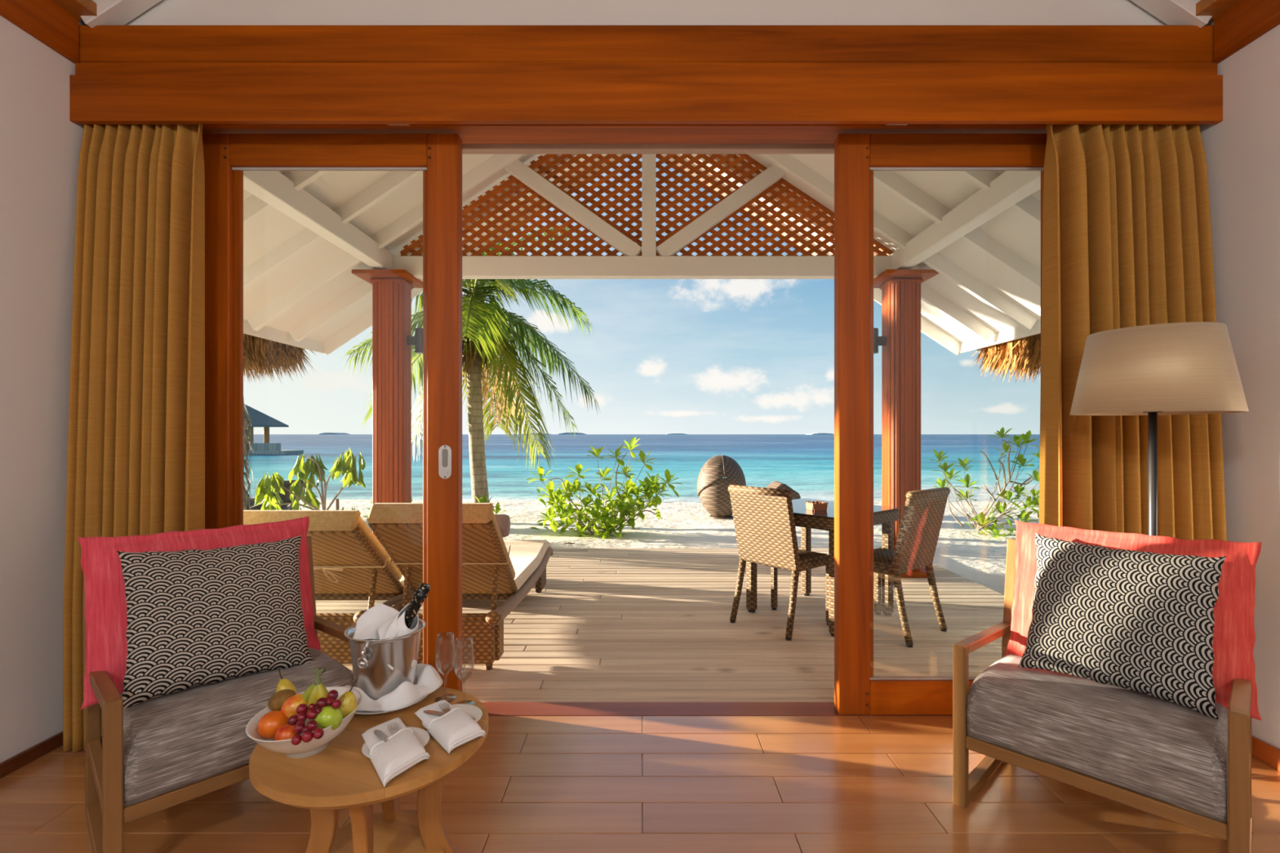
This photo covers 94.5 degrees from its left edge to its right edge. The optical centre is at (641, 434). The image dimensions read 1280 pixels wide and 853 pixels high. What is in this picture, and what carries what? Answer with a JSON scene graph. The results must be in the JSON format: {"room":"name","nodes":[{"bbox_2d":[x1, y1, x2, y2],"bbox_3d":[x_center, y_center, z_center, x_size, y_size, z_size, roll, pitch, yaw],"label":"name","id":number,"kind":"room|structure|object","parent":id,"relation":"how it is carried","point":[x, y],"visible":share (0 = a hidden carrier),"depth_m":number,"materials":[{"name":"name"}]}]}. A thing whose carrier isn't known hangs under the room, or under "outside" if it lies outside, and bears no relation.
{"room":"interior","nodes":[
{"label":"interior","id":0,"kind":"room"},
{"bbox_2d":[0,15,87,763],"bbox_3d":[-2.365,-0.220,-0.490,0.160,3.080,6.220,0,0,0],"label":"wall","id":1,"kind":"structure","parent":0,"point":[40,146],"depth_m":2.22,"materials":[{"name":"white paint"}]},
{"bbox_2d":[0,731,62,778],"bbox_3d":[-2.277,1.195,-0.542,0.015,0.050,6.115,0,0,0],"label":"baseboard","id":2,"kind":"structure","parent":1,"relation":"attached to","point":[29,755],"depth_m":2.20,"materials":[{"name":"brown wood"}]},
{"bbox_2d":[0,0,78,63],"bbox_3d":[-2.281,-1.589,-0.608,0.028,0.193,5.985,0,0,0],"label":"trim","id":3,"kind":"structure","parent":1,"relation":"attached to","point":[46,21],"depth_m":2.26,"materials":[{"name":"brown wood"}]},
{"bbox_2d":[53,0,97,19],"bbox_3d":[-2.235,-1.695,-0.608,0.120,0.050,5.985,0,0,0],"label":"trim","id":4,"kind":"structure","parent":1,"relation":"attached to","point":[77,8],"depth_m":2.33,"materials":[{"name":"brown wood"}]},
{"bbox_2d":[69,62,1222,124],"bbox_3d":[0.018,-1.368,2.375,4.609,0.232,0.026,0,0,0],"label":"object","id":5,"kind":"structure","parent":1,"relation":"attached to","point":[100,93],"depth_m":2.36,"materials":[{"name":"brown wood"}]},
{"bbox_2d":[0,715,1279,852],"bbox_3d":[0.018,1.280,-0.470,4.645,0.120,6.260,0,0,0],"label":"floor","id":6,"kind":"structure","parent":0,"point":[534,784],"depth_m":1.96,"materials":[{"name":"laminate"}]},
{"bbox_2d":[83,536,355,852],"bbox_3d":[-1.380,0.819,1.984,0.640,0.803,0.682,0,0,43],"label":"armchair","id":7,"kind":"object","parent":6,"relation":"on","point":[156,754],"visible":0.5,"depth_m":1.69,"materials":[{"name":"brown wood"}]},
{"bbox_2d":[77,515,320,710],"bbox_3d":[-1.496,0.574,2.051,0.181,0.500,0.666,0,0,44],"label":"cushion","id":8,"kind":"object","parent":7,"relation":"on","point":[105,602],"visible":0.32,"depth_m":1.87,"materials":[{"name":"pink fabric"}]},
{"bbox_2d":[116,535,313,708],"bbox_3d":[-1.386,0.585,1.951,0.232,0.446,0.524,0,0,44],"label":"cushion","id":9,"kind":"object","parent":7,"relation":"on","point":[195,617],"visible":1,"depth_m":1.88,"materials":[{"name":"fabric"}]},
{"bbox_2d":[120,648,355,806],"bbox_3d":[-1.339,0.888,1.945,0.523,0.188,0.600,0,0,43],"label":"seat cushion","id":10,"kind":"object","parent":7,"relation":"on","point":[174,744],"depth_m":1.69,"materials":[{"name":"grey fabric"}]},
{"bbox_2d":[248,687,488,852],"bbox_3d":[-0.685,0.995,1.534,0.556,0.450,0.555,0,0,20],"label":"coffee table","id":11,"kind":"object","parent":6,"relation":"on","point":[339,776],"visible":0.72,"depth_m":1.43,"materials":[{"name":"brown wood"}]},
{"bbox_2d":[245,686,361,758],"bbox_3d":[-0.822,0.725,1.452,0.232,0.090,0.290,0,0,0],"label":"fruit bowl","id":12,"kind":"object","parent":11,"relation":"on","point":[303,749],"visible":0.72,"depth_m":1.39,"materials":[{"name":"white ceramic"}]},
{"bbox_2d":[257,710,288,738],"bbox_3d":[-0.880,0.692,1.412,0.066,0.055,0.066,0,0,0],"label":"orange","id":13,"kind":"object","parent":12,"relation":"in","point":[268,724],"visible":0.8,"depth_m":1.39,"materials":[{"name":"orange food"}]},
{"bbox_2d":[267,688,296,711],"bbox_3d":[-0.891,0.660,1.466,0.061,0.050,0.050,0,0,-42],"label":"kiwi","id":14,"kind":"object","parent":12,"relation":"in","point":[276,701],"visible":0.62,"depth_m":1.45,"materials":[{"name":"food"}]},
{"bbox_2d":[275,669,296,693],"bbox_3d":[-0.922,0.653,1.534,0.046,0.088,0.046,0,0,9],"label":"pear","id":15,"kind":"object","parent":12,"relation":"in","point":[284,684],"visible":0.56,"depth_m":1.53,"materials":[{"name":"yellow food"}]},
{"bbox_2d":[274,724,301,740],"bbox_3d":[-0.823,0.700,1.375,0.054,0.044,0.054,0,0,0],"label":"nectarine","id":16,"kind":"object","parent":12,"relation":"in","point":[286,731],"visible":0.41,"depth_m":1.36,"materials":[{"name":"food"}]},
{"bbox_2d":[280,693,307,718],"bbox_3d":[-0.844,0.667,1.446,0.066,0.059,0.056,0,0,-36],"label":"apple","id":17,"kind":"object","parent":12,"relation":"in","point":[290,705],"visible":0.52,"depth_m":1.43,"materials":[{"name":"food"}]},
{"bbox_2d":[287,689,341,745],"bbox_3d":[-0.763,0.654,1.377,0.100,0.075,0.140,0,0,0],"label":"grape bunch","id":18,"kind":"object","parent":12,"relation":"on","point":[299,720],"visible":1,"depth_m":1.36,"materials":[{"name":"food"}]},
{"bbox_2d":[302,667,328,711],"bbox_3d":[-0.807,0.629,1.458,0.105,0.122,0.053,0,0,28],"label":"banana bunch","id":19,"kind":"object","parent":12,"relation":"in","point":[317,691],"visible":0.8,"depth_m":1.43,"materials":[{"name":"yellow food"}]},
{"bbox_2d":[313,706,342,729],"bbox_3d":[-0.745,0.674,1.402,0.066,0.061,0.062,0,0,8],"label":"apple","id":20,"kind":"object","parent":12,"relation":"in","point":[328,717],"visible":0.76,"depth_m":1.38,"materials":[{"name":"green food"}]},
{"bbox_2d":[338,679,357,718],"bbox_3d":[-0.735,0.658,1.467,0.052,0.102,0.053,0,0,44],"label":"pear","id":21,"kind":"object","parent":12,"relation":"on","point":[348,701],"visible":0.61,"depth_m":1.45,"materials":[{"name":"yellow food"}]},
{"bbox_2d":[354,679,427,714],"bbox_3d":[-0.738,0.759,1.705,0.247,0.022,0.247,0,0,0],"label":"plate","id":22,"kind":"object","parent":11,"relation":"on","point":[421,699],"visible":0.08,"depth_m":1.60,"materials":[{"name":"white ceramic"}]},
{"bbox_2d":[343,617,426,700],"bbox_3d":[-0.738,0.659,1.705,0.216,0.204,0.224,0,0,0],"label":"ice bucket","id":23,"kind":"object","parent":22,"relation":"on","point":[370,658],"visible":0.71,"depth_m":1.63,"materials":[{"name":"metal"}]},
{"bbox_2d":[352,602,399,639],"bbox_3d":[-0.767,0.544,1.718,0.139,0.094,0.058,0,0,-23],"label":"folded napkin","id":24,"kind":"object","parent":23,"relation":"in","point":[367,624],"visible":0.59,"depth_m":1.72,"materials":[{"name":"white fabric"}]},
{"bbox_2d":[404,582,430,628],"bbox_3d":[-0.705,0.577,1.700,0.196,0.300,0.073,0,0,5],"label":"champagne bottle","id":25,"kind":"object","parent":23,"relation":"in","point":[420,594],"visible":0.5,"depth_m":1.68,"materials":[{"name":"black glass"}]},
{"bbox_2d":[377,603,418,670],"bbox_3d":[-0.700,0.593,1.705,0.107,0.209,0.161,0,0,0],"label":"napkin","id":26,"kind":"object","parent":25,"relation":"attached to","point":[395,626],"visible":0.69,"depth_m":1.67,"materials":[{"name":"white fabric"}]},
{"bbox_2d":[345,663,442,711],"bbox_3d":[-0.697,0.716,1.679,0.179,0.061,0.292,0,0,43],"label":"napkin","id":27,"kind":"object","parent":22,"relation":"on","point":[428,680],"visible":0.79,"depth_m":1.62,"materials":[{"name":"white fabric"}]},
{"bbox_2d":[361,727,429,759],"bbox_3d":[-0.602,0.762,1.450,0.154,0.015,0.154,0,0,0],"label":"plate","id":28,"kind":"object","parent":11,"relation":"on","point":[423,736],"visible":0.16,"depth_m":1.47,"materials":[{"name":"white ceramic"}]},
{"bbox_2d":[361,717,430,787],"bbox_3d":[-0.600,0.744,1.434,0.117,0.046,0.296,0,0,-36],"label":"napkin","id":29,"kind":"object","parent":28,"relation":"on","point":[402,750],"visible":0.98,"depth_m":1.37,"materials":[{"name":"white fabric"}]},
{"bbox_2d":[373,729,388,742],"bbox_3d":[-0.608,0.736,1.414,0.018,0.006,0.156,0,0,-44],"label":"knife","id":30,"kind":"object","parent":29,"relation":"in","point":[381,735],"visible":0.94,"depth_m":1.44,"materials":[{"name":"metal"}]},
{"bbox_2d":[387,722,398,735],"bbox_3d":[-0.599,0.736,1.440,0.023,0.008,0.148,0,0,-30],"label":"fork","id":31,"kind":"object","parent":29,"relation":"in","point":[392,732],"visible":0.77,"depth_m":1.47,"materials":[{"name":"metal"}]},
{"bbox_2d":[434,631,456,702],"bbox_3d":[-0.572,0.676,1.722,0.061,0.187,0.061,0,0,0],"label":"champagne flute","id":32,"kind":"object","parent":11,"relation":"on","point":[452,635],"visible":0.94,"depth_m":1.72,"materials":[{"name":"clear glass"}]},
{"bbox_2d":[435,631,455,675],"bbox_3d":[-0.572,0.642,1.722,0.055,0.119,0.055,0,0,0],"label":"bowl","id":33,"kind":"object","parent":32,"relation":"on","point":[452,635],"depth_m":1.71,"materials":[{"name":"clear glass"}]},
{"bbox_2d":[422,703,482,729],"bbox_3d":[-0.506,0.762,1.580,0.154,0.015,0.154,0,0,0],"label":"plate","id":34,"kind":"object","parent":11,"relation":"on","point":[472,711],"visible":0.22,"depth_m":1.62,"materials":[{"name":"white ceramic"}]},
{"bbox_2d":[414,699,485,753],"bbox_3d":[-0.511,0.744,1.551,0.108,0.046,0.270,0,0,-41],"label":"napkin","id":35,"kind":"object","parent":34,"relation":"on","point":[451,730],"visible":0.98,"depth_m":1.49,"materials":[{"name":"white fabric"}]},
{"bbox_2d":[438,702,450,712],"bbox_3d":[-0.504,0.736,1.552,0.023,0.008,0.148,0,0,-34],"label":"fork","id":36,"kind":"object","parent":35,"relation":"in","point":[446,710],"visible":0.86,"depth_m":1.58,"materials":[{"name":"metal"}]},
{"bbox_2d":[423,710,475,720],"bbox_3d":[-0.505,0.736,1.548,0.156,0.006,0.018,0,0,18],"label":"knife","id":37,"kind":"object","parent":35,"relation":"in","point":[428,712],"visible":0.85,"depth_m":1.56,"materials":[{"name":"metal"}]},
{"bbox_2d":[453,635,475,705],"bbox_3d":[-0.505,0.675,1.680,0.061,0.190,0.061,0,0,0],"label":"champagne flute","id":38,"kind":"object","parent":11,"relation":"on","point":[471,639],"visible":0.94,"depth_m":1.68,"materials":[{"name":"clear glass"}]},
{"bbox_2d":[453,635,474,681],"bbox_3d":[-0.505,0.641,1.680,0.055,0.122,0.055,0,0,0],"label":"bowl","id":39,"kind":"object","parent":38,"relation":"on","point":[471,639],"depth_m":1.68,"materials":[{"name":"clear glass"}]},
{"bbox_2d":[481,702,952,718],"bbox_3d":[0.000,1.260,2.632,3.940,0.079,0.135,0,0,0],"label":"trim","id":40,"kind":"structure","parent":6,"relation":"on","point":[494,708],"depth_m":2.63,"materials":[{"name":"brown wood"}]},
{"bbox_2d":[952,538,1252,852],"bbox_3d":[1.488,0.819,1.921,0.640,0.803,0.682,0,0,-44],"label":"armchair","id":41,"kind":"object","parent":6,"relation":"on","point":[1184,766],"visible":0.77,"depth_m":1.71,"materials":[{"name":"brown wood"}]},
{"bbox_2d":[966,653,1227,822],"bbox_3d":[1.448,0.888,1.882,0.523,0.188,0.600,0,0,-44],"label":"seat cushion","id":42,"kind":"object","parent":41,"relation":"on","point":[1158,753],"depth_m":1.70,"materials":[{"name":"grey fabric"}]},
{"bbox_2d":[1018,533,1226,719],"bbox_3d":[1.514,0.579,1.890,0.220,0.445,0.500,0,0,-44],"label":"cushion","id":43,"kind":"object","parent":41,"relation":"on","point":[1144,622],"visible":1,"depth_m":1.82,"materials":[{"name":"fabric"}]},
{"bbox_2d":[1004,520,1262,720],"bbox_3d":[1.606,0.577,1.985,0.183,0.500,0.655,0,0,-44],"label":"throw blanket","id":44,"kind":"object","parent":41,"relation":"on","point":[1233,611],"visible":0.29,"depth_m":1.82,"materials":[{"name":"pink fabric"}]},
{"bbox_2d":[1070,321,1248,536],"bbox_3d":[1.770,0.432,2.050,0.466,1.575,0.466,0,0,0],"label":"floor lamp","id":45,"kind":"object","parent":6,"relation":"on","point":[1175,368],"visible":0.7,"depth_m":1.90,"materials":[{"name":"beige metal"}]},
{"bbox_2d":[124,0,1168,25],"bbox_3d":[0.018,-2.380,2.580,4.925,1.800,0.240,0,0,0],"label":"ceiling","id":46,"kind":"structure","parent":0,"point":[165,12],"depth_m":2.46,"materials":[{"name":"white paint"}]},
{"bbox_2d":[62,124,204,752],"bbox_3d":[-2.034,-0.136,2.364,0.471,2.688,0.238,0,0,0],"label":"curtain","id":47,"kind":"object","parent":46,"relation":"hanging from","point":[135,466],"visible":0.66,"depth_m":2.35,"materials":[{"name":"gold fabric"}]},
{"bbox_2d":[202,128,1046,143],"bbox_3d":[0.000,-1.413,2.600,3.940,0.175,0.200,0,0,0],"label":"trim","id":48,"kind":"structure","parent":46,"relation":"attached to","point":[468,135],"depth_m":2.60,"materials":[{"name":"brown wood"}]},
{"bbox_2d":[202,124,1046,128],"bbox_3d":[0.000,-1.315,2.497,3.800,0.035,0.037,0,0,0],"label":"trim","id":49,"kind":"structure","parent":46,"relation":"attached to","point":[205,126],"depth_m":2.50,"materials":[{"name":"wood"}]},
{"bbox_2d":[78,25,1213,62],"bbox_3d":[0.018,-1.558,2.429,4.605,0.197,0.082,0,0,0],"label":"trim","id":50,"kind":"structure","parent":46,"relation":"attached to","point":[98,43],"depth_m":2.39,"materials":[{"name":"brown wood"}]},
{"bbox_2d":[1039,124,1226,541],"bbox_3d":[1.955,-0.136,2.390,0.640,2.688,0.211,0,0,0],"label":"curtain","id":51,"kind":"object","parent":46,"relation":"hanging from","point":[1127,241],"visible":0.49,"depth_m":2.38,"materials":[{"name":"gold fabric"}]},
{"bbox_2d":[80,0,1212,27],"bbox_3d":[0.018,-2.461,-0.620,4.657,1.641,6.160,0,0,0],"label":"ceiling","id":52,"kind":"structure","parent":0,"point":[1171,12],"depth_m":2.39,"materials":[{"name":"white paint"}]},
{"bbox_2d":[315,548,1004,702],"bbox_3d":[-0.015,1.299,4.600,5.670,0.102,3.800,0,0,0],"label":"deck","id":53,"kind":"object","parent":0,"point":[605,624],"visible":0.23,"depth_m":3.69,"materials":[{"name":"beige wood"}]},
{"bbox_2d":[243,510,414,663],"bbox_3d":[-1.778,0.823,4.024,0.694,0.855,2.031,0,0,0],"label":"sun lounger","id":54,"kind":"object","parent":53,"relation":"on","point":[350,563],"visible":0.3,"depth_m":3.21,"materials":[{"name":"wicker"}]},
{"bbox_2d":[351,269,422,546],"bbox_3d":[-2.260,-0.083,5.330,0.460,2.665,0.520,0,0,0],"label":"porch column","id":55,"kind":"structure","parent":53,"relation":"on","point":[392,289],"depth_m":5.19,"materials":[{"name":"brown wood"}]},
{"bbox_2d":[406,328,422,354],"bbox_3d":[-2.024,-0.840,5.330,0.172,0.220,0.104,0,0,0],"label":"wall lamp","id":56,"kind":"object","parent":55,"relation":"attached to","point":[416,340],"visible":0.7,"depth_m":5.29,"materials":[{"name":"black metal"}]},
{"bbox_2d":[243,154,1040,384],"bbox_3d":[0.001,-1.928,4.480,7.591,3.003,3.520,0,0,0],"label":"porch roof","id":57,"kind":"structure","parent":55,"relation":"on","point":[305,233],"depth_m":4.97,"materials":[{"name":"white paint"}]},
{"bbox_2d":[400,154,893,255],"bbox_3d":[0.050,-2.372,5.385,4.506,1.555,0.030,0,0,0],"label":"lattice","id":58,"kind":"object","parent":57,"relation":"attached to","point":[534,165],"visible":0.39,"depth_m":5.37,"materials":[{"name":"brown wood"}]},
{"bbox_2d":[366,502,553,670],"bbox_3d":[-1.085,0.803,4.017,0.694,0.894,2.046,0,0,0],"label":"sun lounger","id":59,"kind":"object","parent":53,"relation":"on","point":[495,568],"visible":0.74,"depth_m":3.23,"materials":[{"name":"wicker"}]},
{"bbox_2d":[728,484,828,640],"bbox_3d":[0.915,0.793,3.904,0.509,0.914,0.484,0,0,-40],"label":"dining chair","id":60,"kind":"object","parent":53,"relation":"on","point":[764,522],"visible":0.91,"depth_m":3.77,"materials":[{"name":"brown wicker"}]},
{"bbox_2d":[746,498,901,636],"bbox_3d":[1.236,0.878,4.130,0.787,0.743,0.787,0,0,-40],"label":"dining table","id":61,"kind":"object","parent":53,"relation":"on","point":[807,520],"visible":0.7,"depth_m":4.06,"materials":[{"name":"brown wicker"}]},
{"bbox_2d":[804,500,827,511],"bbox_3d":[1.168,0.478,3.957,0.112,0.055,0.112,0,0,-11],"label":"ashtray","id":62,"kind":"object","parent":61,"relation":"on","point":[813,506],"visible":1,"depth_m":3.91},
{"bbox_2d":[873,269,939,577],"bbox_3d":[2.325,-0.083,5.330,0.460,2.665,0.520,0,0,0],"label":"porch column","id":63,"kind":"structure","parent":53,"relation":"on","point":[900,289],"depth_m":5.19,"materials":[{"name":"brown wood"}]},
{"bbox_2d":[873,328,886,353],"bbox_3d":[2.109,-0.840,5.330,0.172,0.220,0.104,0,0,0],"label":"wall lamp","id":64,"kind":"object","parent":63,"relation":"attached to","point":[877,340],"visible":0.46,"depth_m":5.29,"materials":[{"name":"black metal"}]},
{"bbox_2d":[873,487,950,647],"bbox_3d":[1.608,0.793,3.792,0.484,0.914,0.509,0,0,-39],"label":"dining chair","id":65,"kind":"object","parent":53,"relation":"on","point":[923,513],"visible":0.8,"depth_m":3.62,"materials":[{"name":"brown wicker"}]},
{"bbox_2d":[1200,19,1279,749],"bbox_3d":[2.400,-0.220,-0.490,0.160,3.080,6.220,0,0,0],"label":"wall","id":66,"kind":"structure","parent":0,"point":[1242,149],"depth_m":2.23,"materials":[{"name":"white paint"}]},
{"bbox_2d":[1195,0,1239,19],"bbox_3d":[2.270,-1.695,-0.608,0.120,0.050,5.985,0,0,0],"label":"trim","id":67,"kind":"structure","parent":66,"relation":"attached to","point":[1215,8],"depth_m":2.32,"materials":[{"name":"brown wood"}]},
{"bbox_2d":[1213,0,1279,63],"bbox_3d":[2.316,-1.589,-0.608,0.028,0.193,5.985,0,0,0],"label":"trim","id":68,"kind":"structure","parent":66,"relation":"attached to","point":[1245,21],"depth_m":2.27,"materials":[{"name":"brown wood"}]},
{"bbox_2d":[1251,735,1279,771],"bbox_3d":[2.312,1.183,-0.542,0.015,0.075,6.115,0,0,0],"label":"baseboard","id":69,"kind":"structure","parent":66,"relation":"attached to","point":[1262,751],"depth_m":2.19,"materials":[{"name":"brown wood"}]},
{"bbox_3d":[0.000,-0.730,2.733,6.800,4.700,0.025,0,0,0],"label":"wall","id":70,"kind":"structure","parent":0,"visible":0},
{"bbox_2d":[462,143,834,154],"bbox_3d":[0.000,-1.383,2.772,5.200,0.115,0.055,0,0,0],"label":"trim","id":71,"kind":"structure","parent":70,"relation":"attached to","point":[467,148],"depth_m":2.75,"materials":[{"name":"wood"}]},
{"label":"outside","id":72,"kind":"structure","parent":0,"visible":0},
{"bbox_2d":[298,499,1039,595],"bbox_3d":[0.000,1.724,-5.000,120.000,0.920,50.000,0,0,0],"label":"beach","id":73,"kind":"structure","parent":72,"point":[981,559],"depth_m":7.86},
{"bbox_2d":[243,398,254,510],"bbox_3d":[-5.198,-0.580,7.511,1.995,4.150,2.921,0,0,-41],"label":"palm","id":74,"kind":"object","parent":73,"relation":"on","point":[246,501],"visible":0.07,"depth_m":7.60,"materials":[{"name":"plant"}]},
{"bbox_2d":[248,501,292,510],"bbox_3d":[-5.692,0.996,8.404,1.220,0.650,0.600,0,0,-23],"label":"beach chair","id":75,"kind":"object","parent":73,"relation":"on","point":[285,507],"visible":0.1,"depth_m":8.37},
{"bbox_2d":[248,479,306,510],"bbox_3d":[-5.821,1.018,9.204,1.220,0.650,0.600,0,0,23],"label":"beach chair","id":76,"kind":"object","parent":73,"relation":"on","point":[286,497],"visible":0.09,"depth_m":9.04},
{"bbox_2d":[253,447,365,510],"bbox_3d":[-3.936,0.775,6.980,1.610,1.245,0.766,0,0,0],"label":"shrub","id":77,"kind":"object","parent":73,"relation":"on","point":[312,466],"visible":0.7,"depth_m":6.94,"materials":[{"name":"green plant"}]},
{"bbox_2d":[335,498,339,510],"bbox_3d":[-3.551,1.068,6.900,0.039,0.629,0.037,0,0,22],"label":"wooden stake","id":78,"kind":"object","parent":73,"relation":"on","point":[336,500],"visible":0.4,"depth_m":6.89,"materials":[{"name":"brown wood"}]},
{"bbox_2d":[338,222,601,502],"bbox_3d":[-2.452,-1.373,9.304,3.876,5.606,3.430,0,0,30],"label":"coconut palm","id":79,"kind":"object","parent":73,"relation":"on","point":[486,332],"visible":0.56,"depth_m":8.95,"materials":[{"name":"green plant"}]},
{"bbox_2d":[474,494,507,514],"bbox_3d":[-1.829,0.985,6.758,0.452,0.603,0.438,0,0,18],"label":"seedling","id":80,"kind":"object","parent":73,"relation":"on","point":[483,499],"visible":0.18,"depth_m":6.80,"materials":[{"name":"green plant"}]},
{"bbox_2d":[525,436,683,538],"bbox_3d":[-0.482,0.732,7.667,2.052,1.396,1.008,0,0,0],"label":"bush","id":81,"kind":"object","parent":73,"relation":"on","point":[651,486],"visible":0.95,"depth_m":7.58,"materials":[{"name":"green plant"}]},
{"bbox_2d":[697,454,746,519],"bbox_3d":[1.290,0.847,9.584,0.788,1.022,0.753,0,0,0],"label":"daybed","id":82,"kind":"object","parent":73,"relation":"on","point":[713,491],"visible":0.8,"depth_m":9.33,"materials":[{"name":"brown wicker"}]},
{"bbox_2d":[697,454,746,496],"bbox_3d":[1.290,0.672,9.546,0.790,0.680,0.686,0,0,0],"label":"hood","id":83,"kind":"object","parent":82,"relation":"attached to","point":[710,482],"depth_m":9.32,"materials":[{"name":"brown wicker"}]},
{"bbox_2d":[764,480,800,499],"bbox_3d":[2.333,1.113,10.300,0.714,0.555,0.600,0,0,0],"label":"recliner","id":84,"kind":"object","parent":73,"relation":"on","point":[776,485],"visible":0.23,"depth_m":10.01,"materials":[{"name":"beige wicker"}]},
{"bbox_2d":[928,426,1039,537],"bbox_3d":[4.685,0.715,7.873,1.900,1.619,0.936,0,0,0],"label":"bush","id":85,"kind":"object","parent":73,"relation":"on","point":[983,522],"visible":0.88,"depth_m":7.86,"materials":[{"name":"green plant"}]},
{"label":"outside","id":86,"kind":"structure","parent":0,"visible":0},
{"bbox_2d":[244,434,1039,502],"bbox_3d":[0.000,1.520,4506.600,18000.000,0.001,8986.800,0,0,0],"label":"sea","id":87,"kind":"structure","parent":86,"point":[805,463],"depth_m":33.89,"materials":[{"name":"liquid"}]},
{"bbox_2d":[244,404,303,454],"bbox_3d":[-29.900,0.270,45.000,7.000,5.500,2.600,0,0,0],"label":"gazebo","id":88,"kind":"object","parent":87,"relation":"on","point":[258,419],"visible":0.36,"depth_m":43.98,"materials":[{"name":"grey"}]},
{"bbox_2d":[319,432,349,434],"bbox_3d":[-1590.164,-2.610,3060.000,104.918,11.660,120.000,0,0,0],"label":"island","id":89,"kind":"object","parent":87,"relation":"on","point":[323,433],"visible":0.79,"depth_m":2999.82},
{"bbox_2d":[558,432,585,434],"bbox_3d":[-359.016,-3.017,3060.000,140.984,12.473,120.000,0,0,0],"label":"island","id":90,"kind":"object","parent":87,"relation":"on","point":[563,433],"visible":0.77,"depth_m":2999.82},
{"bbox_2d":[806,433,832,434],"bbox_3d":[919.672,-1.340,3060.000,121.312,9.121,120.000,0,0,0],"label":"island","id":91,"kind":"object","parent":87,"relation":"in","point":[806,433],"visible":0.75,"depth_m":2999.82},
{"bbox_3d":[2.225,-0.080,2.618,0.510,2.800,0.205,0,0,0],"label":"wall","id":92,"kind":"structure","parent":0,"visible":0},
{"bbox_2d":[834,133,1047,715],"bbox_3d":[1.391,-0.043,2.591,1.078,2.527,0.067,0,0,0],"label":"door","id":93,"kind":"structure","parent":92,"relation":"in","point":[857,691],"depth_m":2.56,"materials":[{"name":"brown wood"}]},
{"bbox_3d":[-2.208,-0.080,2.618,0.475,2.800,0.205,0,0,0],"label":"wall","id":94,"kind":"structure","parent":0,"visible":0},
{"bbox_2d":[202,133,462,691],"bbox_3d":[-1.363,-0.043,2.591,1.134,2.527,0.068,0,0,0],"label":"door","id":95,"kind":"structure","parent":94,"relation":"in","point":[226,155],"depth_m":2.56,"materials":[{"name":"brown wood"}]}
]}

